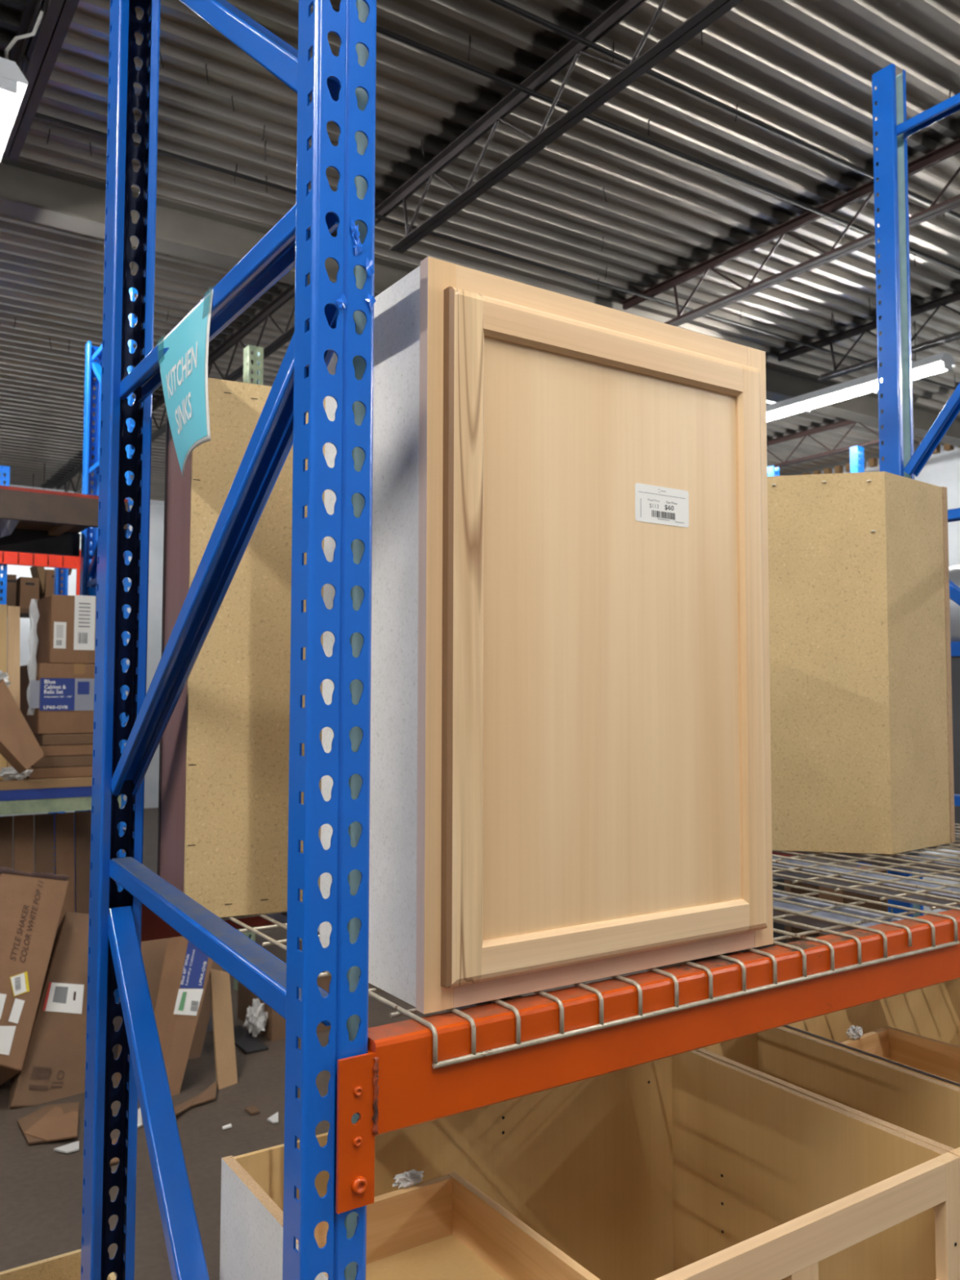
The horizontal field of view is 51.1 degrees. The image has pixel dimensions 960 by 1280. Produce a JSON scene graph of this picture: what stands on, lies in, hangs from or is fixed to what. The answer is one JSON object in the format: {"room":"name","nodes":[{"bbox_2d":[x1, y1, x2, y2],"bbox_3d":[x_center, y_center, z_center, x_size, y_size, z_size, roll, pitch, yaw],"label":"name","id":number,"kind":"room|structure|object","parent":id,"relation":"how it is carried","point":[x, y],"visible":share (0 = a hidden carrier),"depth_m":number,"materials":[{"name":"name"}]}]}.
{"room":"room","nodes":[
{"label":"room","id":0,"kind":"room"},
{"bbox_2d":[0,504,164,816],"bbox_3d":[-7.308,0.108,12.085,19.200,4.176,0.200,2,-4,-34],"label":"wall","id":1,"kind":"structure","parent":0,"point":[155,568],"depth_m":13.82,"materials":[{"name":"white paint"}]},
{"bbox_2d":[0,807,892,1279],"bbox_3d":[-2.052,1.825,4.069,19.200,0.100,19.200,2,-4,-34],"label":"floor","id":2,"kind":"structure","parent":0,"point":[41,1186],"depth_m":3.43,"materials":[{"name":"concrete"}]},
{"bbox_2d":[0,465,10,816],"bbox_3d":[-3.425,0.400,6.958,0.088,3.058,1.003,2,-4,-34],"label":"frame","id":3,"kind":"object","parent":2,"relation":"on","point":[3,469],"visible":0.28,"depth_m":6.61,"materials":[{"name":"blue metal"}]},
{"bbox_2d":[0,815,13,869],"bbox_3d":[-2.292,1.336,4.819,0.088,0.955,0.170,2,-4,-34],"label":"panel","id":4,"kind":"object","parent":2,"relation":"on","point":[6,822],"visible":0.33,"depth_m":4.89,"materials":[{"name":"cardboard"}]},
{"bbox_2d":[13,814,33,873],"bbox_3d":[-2.213,1.339,4.872,0.088,0.955,0.170,2,-4,-34],"label":"panel","id":5,"kind":"object","parent":2,"relation":"on","point":[23,824],"visible":0.36,"depth_m":4.93,"materials":[{"name":"cardboard"}]},
{"bbox_2d":[20,608,29,617],"bbox_3d":[-4.194,0.868,8.255,2.200,2.256,0.550,2,-4,-34],"label":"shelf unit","id":6,"kind":"object","parent":2,"relation":"on","point":[24,613],"visible":0.02,"depth_m":8.30,"materials":[{"name":"cardboard"}]},
{"bbox_2d":[0,573,16,606],"bbox_3d":[-3.963,-0.390,8.432,0.070,0.283,0.382,2,-4,-34],"label":"file box","id":7,"kind":"object","parent":6,"relation":"on","point":[11,579],"visible":0.56,"depth_m":8.28,"materials":[{"name":"cardboard"}]},
{"bbox_2d":[15,577,39,608],"bbox_3d":[-3.848,-0.381,8.509,0.146,0.264,0.382,2,-4,-34],"label":"file box","id":8,"kind":"object","parent":6,"relation":"on","point":[27,588],"visible":0.79,"depth_m":8.35,"materials":[{"name":"cardboard"}]},
{"bbox_2d":[30,566,71,599],"bbox_3d":[-3.689,-0.442,8.618,0.287,0.379,0.382,2,-4,-34],"label":"file box","id":9,"kind":"object","parent":6,"relation":"on","point":[46,576],"visible":0.41,"depth_m":8.44,"materials":[{"name":"cardboard"}]},
{"bbox_2d":[0,866,71,1085],"bbox_3d":[-1.960,1.371,4.114,0.414,0.860,0.799,1,-3,-7],"label":"carton","id":10,"kind":"object","parent":2,"relation":"on","point":[31,904],"visible":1,"depth_m":4.08,"materials":[{"name":"cardboard"}]},
{"bbox_2d":[10,880,44,962],"bbox_3d":[-1.866,1.159,4.147,0.049,0.288,0.244,0,-3,-6],"label":"print","id":11,"kind":"object","parent":10,"relation":"attached to","point":[27,897],"depth_m":4.14,"materials":[{"name":"brown"}]},
{"bbox_2d":[34,813,54,874],"bbox_3d":[-2.134,1.342,4.924,0.088,0.955,0.170,2,-4,-34],"label":"panel","id":12,"kind":"object","parent":2,"relation":"on","point":[44,842],"visible":0.36,"depth_m":4.98,"materials":[{"name":"cardboard"}]},
{"bbox_2d":[17,1102,79,1144],"bbox_3d":[-1.556,1.738,3.618,0.205,0.017,0.306,1,-3,-21],"label":"scrap","id":13,"kind":"object","parent":2,"relation":"on","point":[27,1122],"visible":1,"depth_m":3.66,"materials":[{"name":"cardboard"}]},
{"bbox_2d":[8,911,88,1109],"bbox_3d":[-1.750,1.575,4.205,0.340,0.775,0.857,1,-3,-11],"label":"carton","id":14,"kind":"object","parent":2,"relation":"on","point":[54,1067],"visible":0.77,"depth_m":4.05,"materials":[{"name":"cardboard"}]},
{"bbox_2d":[28,1066,64,1091],"bbox_3d":[-1.677,1.694,3.889,0.137,0.083,0.068,2,-4,-34],"label":"print","id":15,"kind":"object","parent":14,"relation":"attached to","point":[41,1078],"depth_m":3.89,"materials":[{"name":"black"}]},
{"bbox_2d":[23,1106,78,1142],"bbox_3d":[-1.536,1.736,3.602,0.175,0.013,0.299,1,-3,-20],"label":"scrap","id":16,"kind":"object","parent":2,"relation":"on","point":[55,1125],"visible":1,"depth_m":3.57,"materials":[{"name":"cardboard"}]},
{"bbox_2d":[0,1248,116,1279],"bbox_3d":[-1.234,1.502,1.805,1.138,0.302,0.400,2,-4,-34],"label":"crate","id":17,"kind":"object","parent":2,"relation":"on","point":[66,1266],"visible":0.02,"depth_m":2.23,"materials":[{"name":"beige wood"}]},
{"bbox_2d":[54,812,75,928],"bbox_3d":[-2.054,1.345,4.977,0.088,0.955,0.170,2,-4,-34],"label":"panel","id":18,"kind":"object","parent":2,"relation":"on","point":[64,822],"visible":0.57,"depth_m":5.02,"materials":[{"name":"cardboard"}]},
{"bbox_2d":[53,1140,79,1153],"bbox_3d":[-1.399,1.735,3.429,0.087,0.006,0.060,3,-4,-44],"label":"scrap","id":19,"kind":"object","parent":2,"relation":"on","point":[73,1147],"visible":1,"depth_m":3.42,"materials":[{"name":"grey paper"}]},
{"bbox_2d":[48,527,92,874],"bbox_3d":[-2.926,0.564,7.179,0.088,2.758,0.973,2,-4,-34],"label":"frame","id":20,"kind":"object","parent":2,"relation":"on","point":[57,579],"visible":0.02,"depth_m":7.59,"materials":[{"name":"blue metal"}]},
{"bbox_2d":[0,550,80,595],"bbox_3d":[-3.843,-0.495,6.095,2.708,0.337,0.051,2,-4,-34],"label":"beam","id":21,"kind":"structure","parent":20,"relation":"attached to","point":[6,557],"depth_m":6.70,"materials":[{"name":"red metal"}]},
{"bbox_2d":[75,811,91,914],"bbox_3d":[-1.975,1.348,5.029,0.088,0.955,0.170,2,-4,-34],"label":"panel","id":22,"kind":"object","parent":2,"relation":"on","point":[82,819],"visible":0.43,"depth_m":5.06,"materials":[{"name":"cardboard"}]},
{"bbox_2d":[74,287,145,1003],"bbox_3d":[-2.005,0.044,5.409,0.088,3.608,1.023,2,-4,-34],"label":"frame","id":23,"kind":"object","parent":2,"relation":"on","point":[87,570],"visible":0.3,"depth_m":5.79,"materials":[{"name":"blue metal"}]},
{"bbox_2d":[0,776,121,815],"bbox_3d":[-3.078,0.726,4.652,2.485,0.154,1.090,2,-4,-34],"label":"shelf","id":24,"kind":"object","parent":23,"relation":"attached to","point":[24,796],"visible":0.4,"depth_m":4.70,"materials":[{"name":"green metal"}]},
{"bbox_2d":[0,604,7,778],"bbox_3d":[-2.292,0.242,4.803,0.066,0.831,0.088,2,-4,-34],"label":"wood board","id":25,"kind":"object","parent":24,"relation":"on","point":[3,608],"visible":0.44,"depth_m":4.83,"materials":[{"name":"brown wood"}]},
{"bbox_2d":[7,605,20,767],"bbox_3d":[-2.247,0.247,4.840,0.066,0.825,0.078,2,-4,-34],"label":"wood board","id":26,"kind":"object","parent":24,"relation":"on","point":[13,612],"visible":0.57,"depth_m":4.85,"materials":[{"name":"brown wood"}]},
{"bbox_2d":[0,766,32,780],"bbox_3d":[-2.162,0.618,4.678,0.160,0.073,0.103,2,-4,-34],"label":"paper","id":27,"kind":"object","parent":24,"relation":"on","point":[10,773],"visible":0.81,"depth_m":4.65,"materials":[{"name":"grey paper"}]},
{"bbox_2d":[0,678,44,773],"bbox_3d":[-2.143,0.390,4.548,0.314,0.429,0.169,2,-4,-34],"label":"carton","id":28,"kind":"object","parent":24,"relation":"on","point":[19,745],"visible":1,"depth_m":4.53,"materials":[{"name":"cardboard"}]},
{"bbox_2d":[0,670,11,687],"bbox_3d":[-2.221,0.195,4.596,0.136,0.116,0.116,1,-3,-21],"label":"plastic wrap","id":29,"kind":"object","parent":28,"relation":"on","point":[2,675],"visible":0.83,"depth_m":4.59,"materials":[{"name":"grey"}]},
{"bbox_2d":[26,765,92,779],"bbox_3d":[-2.128,0.648,5.067,0.380,0.050,0.600,2,-4,-34],"label":"carton","id":30,"kind":"object","parent":24,"relation":"on","point":[85,771],"visible":0.34,"depth_m":4.79,"materials":[{"name":"cardboard"}]},
{"bbox_2d":[31,755,93,768],"bbox_3d":[-2.124,0.596,5.072,0.350,0.050,0.600,2,-4,-34],"label":"carton","id":31,"kind":"object","parent":30,"relation":"on","point":[79,760],"visible":0.26,"depth_m":4.81,"materials":[{"name":"cardboard"}]},
{"bbox_2d":[39,744,93,756],"bbox_3d":[-2.120,0.544,5.078,0.320,0.050,0.600,2,-4,-34],"label":"carton","id":32,"kind":"object","parent":31,"relation":"on","point":[69,749],"visible":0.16,"depth_m":4.82,"materials":[{"name":"cardboard"}]},
{"bbox_2d":[33,733,93,745],"bbox_3d":[-2.115,0.492,5.083,0.290,0.050,0.600,2,-4,-34],"label":"carton","id":33,"kind":"object","parent":32,"relation":"on","point":[76,738],"visible":0.42,"depth_m":4.82,"materials":[{"name":"cardboard"}]},
{"bbox_2d":[20,663,94,733],"bbox_3d":[-2.119,0.296,5.096,0.398,0.338,0.553,2,-4,-34],"label":"cardboard box","id":34,"kind":"object","parent":33,"relation":"on","point":[62,695],"visible":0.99,"depth_m":4.85,"materials":[{"name":"brown cardboard"}]},
{"bbox_2d":[26,599,39,715],"bbox_3d":[-2.133,0.081,4.793,0.048,0.554,0.025,2,-4,-34],"label":"plastic wrap","id":35,"kind":"object","parent":34,"relation":"attached to","point":[33,640],"visible":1,"depth_m":4.79,"materials":[{"name":"white"}]},
{"bbox_2d":[35,594,96,664],"bbox_3d":[-2.058,-0.041,5.112,0.318,0.334,0.463,2,-4,-34],"label":"cardboard box","id":36,"kind":"object","parent":34,"relation":"on","point":[66,624],"visible":0.73,"depth_m":4.90,"materials":[{"name":"brown cardboard"}]},
{"bbox_2d":[0,484,128,556],"bbox_3d":[-3.078,-0.632,4.731,2.485,0.162,1.100,2,-4,-34],"label":"shelf","id":37,"kind":"object","parent":23,"relation":"attached to","point":[51,522],"visible":0.86,"depth_m":4.85,"materials":[{"name":"brown wood"}]},
{"bbox_2d":[0,519,19,537],"bbox_3d":[-2.367,-0.571,5.061,0.092,0.063,0.405,2,-3,-25],"label":"film","id":38,"kind":"object","parent":37,"relation":"hanging from","point":[7,526],"visible":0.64,"depth_m":5.05,"materials":[{"name":"white plastic"}]},
{"bbox_2d":[109,1137,119,1164],"bbox_3d":[-1.260,1.734,3.403,0.073,0.006,0.206,1,-3,-21],"label":"scrap","id":39,"kind":"object","parent":2,"relation":"on","point":[115,1160],"visible":0.14,"depth_m":3.34,"materials":[{"name":"cardboard"}]},
{"bbox_2d":[137,1107,142,1128],"bbox_3d":[-1.261,1.748,3.663,0.053,0.006,0.203,1,-3,-20],"label":"scrap","id":40,"kind":"object","parent":2,"relation":"on","point":[140,1116],"visible":0.21,"depth_m":3.66,"materials":[{"name":"grey paper"}]},
{"bbox_2d":[115,937,173,1084],"bbox_3d":[-1.409,1.565,4.234,0.203,0.603,0.516,1,-3,-13],"label":"carton","id":41,"kind":"object","parent":2,"relation":"on","point":[153,951],"visible":0.06,"depth_m":4.31,"materials":[{"name":"cardboard"}]},
{"bbox_2d":[154,936,213,1096],"bbox_3d":[-1.261,1.554,4.113,0.213,0.642,0.502,0,-3,5],"label":"carton","id":42,"kind":"object","parent":2,"relation":"on","point":[186,970],"visible":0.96,"depth_m":4.14,"materials":[{"name":"cardboard"}]},
{"bbox_2d":[173,1080,217,1115],"bbox_3d":[-1.067,1.750,3.829,0.089,0.016,0.329,-1,-3,23],"label":"scrap","id":43,"kind":"object","parent":2,"relation":"on","point":[209,1094],"visible":0.85,"depth_m":3.83,"materials":[{"name":"cardboard"}]},
{"bbox_2d":[187,960,222,1059],"bbox_3d":[-1.232,1.689,4.412,0.080,0.543,0.453,0,-3,6],"label":"strip","id":44,"kind":"object","parent":2,"relation":"on","point":[198,1039],"visible":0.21,"depth_m":4.40,"materials":[{"name":"brown cardboard"}]},
{"bbox_2d":[207,1009,213,1031],"bbox_3d":[-1.252,1.799,4.672,0.033,0.342,0.354,1,-3,-9],"label":"panel","id":45,"kind":"object","parent":2,"relation":"on","point":[211,1023],"visible":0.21,"depth_m":4.67,"materials":[{"name":"grey"}]},
{"bbox_2d":[209,968,237,1089],"bbox_3d":[-1.066,1.623,4.171,0.089,0.417,0.491,1,-3,-19],"label":"strip","id":46,"kind":"object","parent":2,"relation":"on","point":[220,980],"visible":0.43,"depth_m":4.17,"materials":[{"name":"beige wood"}]},
{"bbox_2d":[222,1123,231,1129],"bbox_3d":[-0.907,1.746,3.604,0.037,0.006,0.023,2,-4,-34],"label":"scrap","id":47,"kind":"object","parent":2,"relation":"on","point":[228,1126],"visible":1,"depth_m":3.60,"materials":[{"name":"white paper"}]},
{"bbox_2d":[80,0,376,1279],"bbox_3d":[-0.424,-0.171,1.500,0.102,3.618,0.986,2,-4,-34],"label":"frame","id":48,"kind":"object","parent":2,"relation":"on","point":[337,317],"visible":0.99,"depth_m":1.24,"materials":[{"name":"blue metal"}]},
{"bbox_2d":[157,286,213,478],"bbox_3d":[-0.436,-0.383,1.537,0.047,0.221,0.271,2,-4,-33],"label":"sign","id":49,"kind":"object","parent":48,"relation":"attached to","point":[184,368],"visible":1,"depth_m":1.51,"materials":[{"name":"teal plastic"}]},
{"bbox_2d":[115,850,884,941],"bbox_3d":[0.302,0.596,2.515,2.378,0.166,0.044,2,-4,-34],"label":"beam","id":50,"kind":"structure","parent":48,"relation":"attached to","point":[153,927],"depth_m":1.89,"materials":[{"name":"metal"}]},
{"bbox_2d":[220,880,959,1068],"bbox_3d":[0.095,0.489,1.805,1.032,0.046,1.002,2,-4,-34],"label":"deck","id":51,"kind":"object","parent":50,"relation":"on","point":[813,916],"visible":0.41,"depth_m":1.53,"materials":[{"name":"silver metal"}]},
{"bbox_2d":[156,377,325,917],"bbox_3d":[-0.359,0.019,1.861,0.404,0.895,0.283,2,-3,-26],"label":"base cabinet","id":52,"kind":"object","parent":51,"relation":"on","point":[224,788],"visible":0.5,"depth_m":1.69,"materials":[{"name":"beige wood"}]},
{"bbox_2d":[320,256,773,1013],"bbox_3d":[0.109,0.001,1.456,0.597,0.889,0.316,2,-4,-34],"label":"upper cabinet","id":53,"kind":"object","parent":51,"relation":"on","point":[571,782],"visible":0.98,"depth_m":1.28,"materials":[{"name":"brown wood"}]},
{"bbox_2d":[638,488,684,523],"bbox_3d":[0.251,-0.186,1.382,0.087,0.043,0.001,2,-4,-34],"label":"label","id":54,"kind":"object","parent":53,"relation":"attached to","point":[657,513],"depth_m":1.38,"materials":[{"name":"white paper"}]},
{"bbox_2d":[772,822,959,911],"bbox_3d":[1.030,0.525,2.426,1.112,0.046,1.002,2,-4,-34],"label":"deck","id":55,"kind":"object","parent":50,"relation":"on","point":[933,895],"visible":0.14,"depth_m":2.14,"materials":[{"name":"silver metal"}]},
{"bbox_2d":[767,471,955,853],"bbox_3d":[0.826,0.059,2.562,0.580,0.897,0.499,2,-4,-34],"label":"base cabinet","id":56,"kind":"object","parent":55,"relation":"on","point":[862,754],"visible":0.74,"depth_m":2.38,"materials":[{"name":"brown wood"}]},
{"bbox_2d":[336,909,959,1213],"bbox_3d":[0.830,0.552,1.722,2.374,0.168,0.050,2,-4,-34],"label":"beam","id":57,"kind":"structure","parent":48,"relation":"attached to","point":[394,1086],"depth_m":1.25,"materials":[{"name":"orange metal"}]},
{"bbox_2d":[234,345,263,991],"bbox_3d":[-1.490,0.145,5.777,0.088,3.448,0.973,2,-4,-34],"label":"frame","id":58,"kind":"object","parent":2,"relation":"on","point":[257,366],"visible":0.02,"depth_m":5.46,"materials":[{"name":"green metal"}]},
{"bbox_2d":[233,1025,268,1053],"bbox_3d":[-1.065,1.795,4.517,0.105,0.013,0.350,2,-4,-34],"label":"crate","id":59,"kind":"object","parent":2,"relation":"on","point":[244,1041],"visible":0.71,"depth_m":4.46,"materials":[{"name":"black plastic"}]},
{"bbox_2d":[243,998,267,1037],"bbox_3d":[-1.015,1.711,4.547,0.104,0.178,0.098,-2,-4,34],"label":"paper","id":60,"kind":"object","parent":59,"relation":"on","point":[256,1017],"visible":1,"depth_m":4.52,"materials":[{"name":"grey paper"}]},
{"bbox_2d":[244,1105,259,1114],"bbox_3d":[-0.848,1.754,3.747,0.040,0.006,0.062,2,-4,-34],"label":"scrap","id":61,"kind":"object","parent":2,"relation":"on","point":[253,1109],"visible":1,"depth_m":3.74,"materials":[{"name":"cardboard"}]},
{"bbox_2d":[266,1111,278,1123],"bbox_3d":[-0.759,1.750,3.681,0.040,0.006,0.087,1,-3,-11],"label":"scrap","id":62,"kind":"object","parent":2,"relation":"on","point":[273,1118],"visible":1,"depth_m":3.66,"materials":[{"name":"grey paper"}]},
{"bbox_2d":[237,972,331,1041],"bbox_3d":[-0.925,1.869,4.752,0.350,0.613,0.490,2,-4,-34],"label":"carton","id":63,"kind":"object","parent":2,"relation":"on","point":[275,1026],"visible":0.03,"depth_m":4.66,"materials":[{"name":"cardboard"}]},
{"bbox_2d":[219,1049,959,1279],"bbox_3d":[0.164,1.199,1.455,0.912,0.876,0.596,2,-4,-34],"label":"base cabinet","id":64,"kind":"object","parent":2,"relation":"on","point":[692,1165],"visible":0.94,"depth_m":1.74,"materials":[{"name":"brown wood"}]},
{"bbox_2d":[314,1171,599,1279],"bbox_3d":[-0.043,0.820,1.249,0.272,0.092,0.387,2,-4,-34],"label":"drawer box","id":65,"kind":"object","parent":64,"relation":"in","point":[445,1227],"visible":0.69,"depth_m":1.40,"materials":[{"name":"brown wood"}]},
{"bbox_2d":[392,1168,424,1189],"bbox_3d":[-0.103,0.780,1.453,0.054,0.022,0.026,2,-4,-34],"label":"paper scrap","id":66,"kind":"object","parent":65,"relation":"on","point":[412,1177],"visible":1,"depth_m":1.45,"materials":[{"name":"grey paper"}]},
{"bbox_2d":[738,876,785,951],"bbox_3d":[1.456,1.604,5.696,0.338,0.536,0.400,2,-4,-34],"label":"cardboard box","id":67,"kind":"object","parent":2,"relation":"on","point":[777,926],"visible":0.02,"depth_m":5.59,"materials":[{"name":"brown"}]},
{"bbox_2d":[784,879,819,940],"bbox_3d":[2.124,1.715,6.586,0.448,0.414,0.150,2,-4,-34],"label":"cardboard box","id":68,"kind":"object","parent":2,"relation":"on","point":[787,928],"visible":0.14,"depth_m":6.44,"materials":[{"name":"brown cardboard"}]},
{"bbox_2d":[767,445,871,866],"bbox_3d":[2.885,0.225,8.615,0.088,3.618,0.953,2,-4,-34],"label":"frame","id":69,"kind":"object","parent":2,"relation":"on","point":[856,453],"visible":0.03,"depth_m":8.32,"materials":[{"name":"blue metal"}]},
{"bbox_2d":[696,1026,959,1156],"bbox_3d":[0.647,1.218,1.777,0.244,0.876,0.595,2,-4,-34],"label":"base cabinet","id":70,"kind":"object","parent":2,"relation":"on","point":[926,1109],"visible":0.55,"depth_m":1.88,"materials":[{"name":"brown wood"}]},
{"bbox_2d":[818,866,887,936],"bbox_3d":[2.386,1.696,6.418,0.458,0.435,0.180,2,-4,-34],"label":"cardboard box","id":71,"kind":"object","parent":2,"relation":"on","point":[869,905],"visible":0.07,"depth_m":6.34,"materials":[{"name":"brown cardboard"}]},
{"bbox_2d":[781,977,959,1088],"bbox_3d":[1.133,1.236,2.099,0.912,0.877,0.595,2,-4,-34],"label":"base cabinet","id":72,"kind":"object","parent":2,"relation":"on","point":[933,1011],"visible":0.22,"depth_m":2.36,"materials":[{"name":"brown wood"}]},
{"bbox_2d":[840,1026,959,1083],"bbox_3d":[0.918,0.899,1.974,0.320,0.100,0.445,3,-4,-38],"label":"drawer box","id":73,"kind":"object","parent":72,"relation":"on","point":[938,1058],"visible":0.23,"depth_m":2.17,"materials":[{"name":"brown wood"}]},
{"bbox_2d":[845,1025,862,1039],"bbox_3d":[0.807,0.846,2.168,0.045,0.028,0.025,2,-4,-34],"label":"paper scrap","id":74,"kind":"object","parent":73,"relation":"on","point":[853,1032],"visible":1,"depth_m":2.16,"materials":[{"name":"grey paper"}]},
{"bbox_2d":[871,63,959,919],"bbox_3d":[1.588,-0.088,2.835,0.076,3.608,0.975,2,-4,-34],"label":"frame","id":75,"kind":"object","parent":2,"relation":"on","point":[892,126],"visible":0.36,"depth_m":3.24,"materials":[{"name":"blue metal"}]},
{"bbox_2d":[922,848,959,915],"bbox_3d":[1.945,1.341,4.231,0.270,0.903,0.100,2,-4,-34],"label":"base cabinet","id":76,"kind":"object","parent":2,"relation":"on","point":[925,908],"visible":0.02,"depth_m":4.17,"materials":[{"name":"white"}]},
{"bbox_2d":[925,563,959,848],"bbox_3d":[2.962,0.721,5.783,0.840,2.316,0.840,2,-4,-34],"label":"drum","id":77,"kind":"object","parent":2,"relation":"on","point":[953,570],"visible":0.19,"depth_m":5.57,"materials":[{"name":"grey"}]},
{"bbox_2d":[0,0,959,501],"bbox_3d":[-2.033,-2.506,4.293,19.200,0.050,19.170,2,-4,-34],"label":"ceiling","id":78,"kind":"structure","parent":0,"point":[804,69],"depth_m":5.21,"materials":[{"name":"metal"}]},
{"bbox_2d":[0,3,44,160],"bbox_3d":[-2.452,-2.241,4.835,0.235,0.430,2.440,2,-4,-34],"label":"strip light","id":79,"kind":"object","parent":78,"relation":"hanging from","point":[13,83],"visible":0.92,"depth_m":3.90,"materials":[{"name":"white"}]},
{"bbox_2d":[32,463,44,488],"bbox_3d":[-5.312,-1.793,12.083,0.176,0.550,1.220,2,-4,-34],"label":"strip light","id":80,"kind":"object","parent":78,"relation":"hanging from","point":[44,464],"visible":0.12,"depth_m":11.79,"materials":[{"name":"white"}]},
{"bbox_2d":[1,0,79,160],"bbox_3d":[-0.067,-2.482,1.440,0.086,0.297,8.250,2,-4,-34],"label":"joist","id":81,"kind":"object","parent":78,"relation":"attached to","point":[36,56],"visible":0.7,"depth_m":3.96,"materials":[{"name":"paint"}]},
{"bbox_2d":[46,128,50,144],"bbox_3d":[-2.080,-2.437,4.845,0.006,0.104,0.024,0,-3,9],"label":"screw","id":82,"kind":"object","parent":78,"relation":"attached to","point":[49,129],"visible":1,"depth_m":4.84,"materials":[{"name":"black metal"}]},
{"bbox_2d":[159,48,164,67],"bbox_3d":[-1.347,-2.469,4.239,0.028,0.104,0.007,2,-4,-36],"label":"screw","id":83,"kind":"object","parent":78,"relation":"attached to","point":[159,48],"visible":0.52,"depth_m":4.24,"materials":[{"name":"black metal"}]},
{"bbox_2d":[205,63,208,83],"bbox_3d":[-1.183,-2.462,4.350,0.017,0.105,0.008,2,-4,-35],"label":"screw","id":84,"kind":"object","parent":78,"relation":"attached to","point":[206,64],"visible":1,"depth_m":4.35,"materials":[{"name":"black metal"}]},
{"bbox_2d":[264,140,266,160],"bbox_3d":[-1.063,-2.428,4.978,0.008,0.105,0.020,1,-3,-21],"label":"screw","id":85,"kind":"object","parent":78,"relation":"attached to","point":[265,140],"visible":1,"depth_m":4.98,"materials":[{"name":"black metal"}]},
{"bbox_2d":[467,35,471,61],"bbox_3d":[-0.044,-2.469,4.190,0.009,0.105,0.020,2,-4,-30],"label":"screw","id":86,"kind":"object","parent":78,"relation":"attached to","point":[469,35],"visible":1,"depth_m":4.19,"materials":[{"name":"black metal"}]},
{"bbox_2d":[0,155,959,447],"bbox_3d":[-2.623,-2.329,4.991,19.000,0.232,0.180,2,-4,-34],"label":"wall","id":87,"kind":"structure","parent":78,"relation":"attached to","point":[31,191],"depth_m":5.63,"materials":[{"name":"grey paint"}]},
{"bbox_2d":[53,284,294,493],"bbox_3d":[-3.187,-2.044,9.621,0.086,0.297,8.450,2,-4,-34],"label":"joist","id":88,"kind":"object","parent":87,"relation":"attached to","point":[286,295],"visible":0.31,"depth_m":7.50,"materials":[{"name":"paint"}]},
{"bbox_2d":[766,419,883,467],"bbox_3d":[1.659,-1.856,12.839,0.086,0.297,8.450,2,-4,-34],"label":"joist","id":89,"kind":"object","parent":87,"relation":"attached to","point":[841,424],"visible":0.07,"depth_m":10.18,"materials":[{"name":"red paint"}]},
{"bbox_2d":[374,0,742,253],"bbox_3d":[1.566,-2.424,2.440,0.086,0.297,8.110,2,-4,-34],"label":"joist","id":90,"kind":"object","parent":78,"relation":"attached to","point":[570,53],"visible":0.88,"depth_m":4.35,"materials":[{"name":"paint"}]},
{"bbox_2d":[765,400,775,404],"bbox_3d":[2.387,-2.184,8.831,1.000,0.045,0.250,2,-4,-34],"label":"panel light","id":91,"kind":"object","parent":78,"relation":"attached to","point":[766,401],"visible":0.02,"depth_m":9.07,"materials":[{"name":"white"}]},
{"bbox_2d":[618,137,959,326],"bbox_3d":[3.247,-2.358,3.568,0.086,0.297,8.130,2,-4,-34],"label":"joist","id":92,"kind":"object","parent":78,"relation":"attached to","point":[952,148],"visible":0.81,"depth_m":5.72,"materials":[{"name":"red paint"}]},
{"bbox_2d":[766,372,882,421],"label":"strip light","id":93,"kind":"object","parent":78,"relation":"hanging from","point":[867,384],"depth_m":7.85,"materials":[{"name":"white plastic"}]},
{"bbox_2d":[775,290,959,380],"bbox_3d":[4.670,-2.299,4.585,0.086,0.297,8.250,2,-4,-34],"label":"joist","id":94,"kind":"object","parent":78,"relation":"attached to","point":[935,304],"visible":0.87,"depth_m":7.35,"materials":[{"name":"paint"}]},
{"bbox_2d":[911,351,955,380],"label":"strip light","id":95,"kind":"object","parent":78,"relation":"hanging from","point":[933,364],"depth_m":7.10,"materials":[{"name":"white"}]},
{"bbox_3d":[-1.710,-2.542,0.408,0.086,0.297,8.350,2,-4,-34],"label":"joist","id":96,"kind":"object","parent":78,"relation":"attached to","visible":0},
{"bbox_2d":[35,112,955,390],"bbox_3d":[0.068,-2.327,6.001,12.600,0.022,0.022,2,-4,-34],"label":"rod","id":97,"kind":"object","parent":96,"relation":"attached to","point":[38,115],"visible":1,"depth_m":5.94,"materials":[{"name":"black metal"}]},
{"bbox_2d":[311,4,959,272],"bbox_3d":[0.844,-2.388,4.837,12.600,0.022,0.022,2,-4,-34],"label":"rod","id":98,"kind":"object","parent":96,"relation":"attached to","point":[381,30],"visible":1,"depth_m":4.74,"materials":[{"name":"black metal"}]},
{"bbox_2d":[488,0,959,218],"bbox_3d":[1.065,-2.406,4.505,12.600,0.022,0.022,2,-4,-34],"label":"rod","id":99,"kind":"object","parent":96,"relation":"attached to","point":[503,3],"visible":1,"depth_m":4.42,"materials":[{"name":"black metal"}]},
{"bbox_2d":[843,447,959,565],"bbox_3d":[5.919,-0.009,9.355,0.200,4.176,19.000,2,-4,-34],"label":"wall","id":100,"kind":"structure","parent":0,"point":[942,468],"depth_m":10.66,"materials":[{"name":"white paint"}]},
{"bbox_2d":[802,443,959,475],"bbox_3d":[3.369,-1.929,13.063,0.070,0.090,9.824,2,-4,-34],"label":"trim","id":101,"kind":"structure","parent":100,"relation":"attached to","point":[873,462],"depth_m":11.52,"materials":[{"name":"paint"}]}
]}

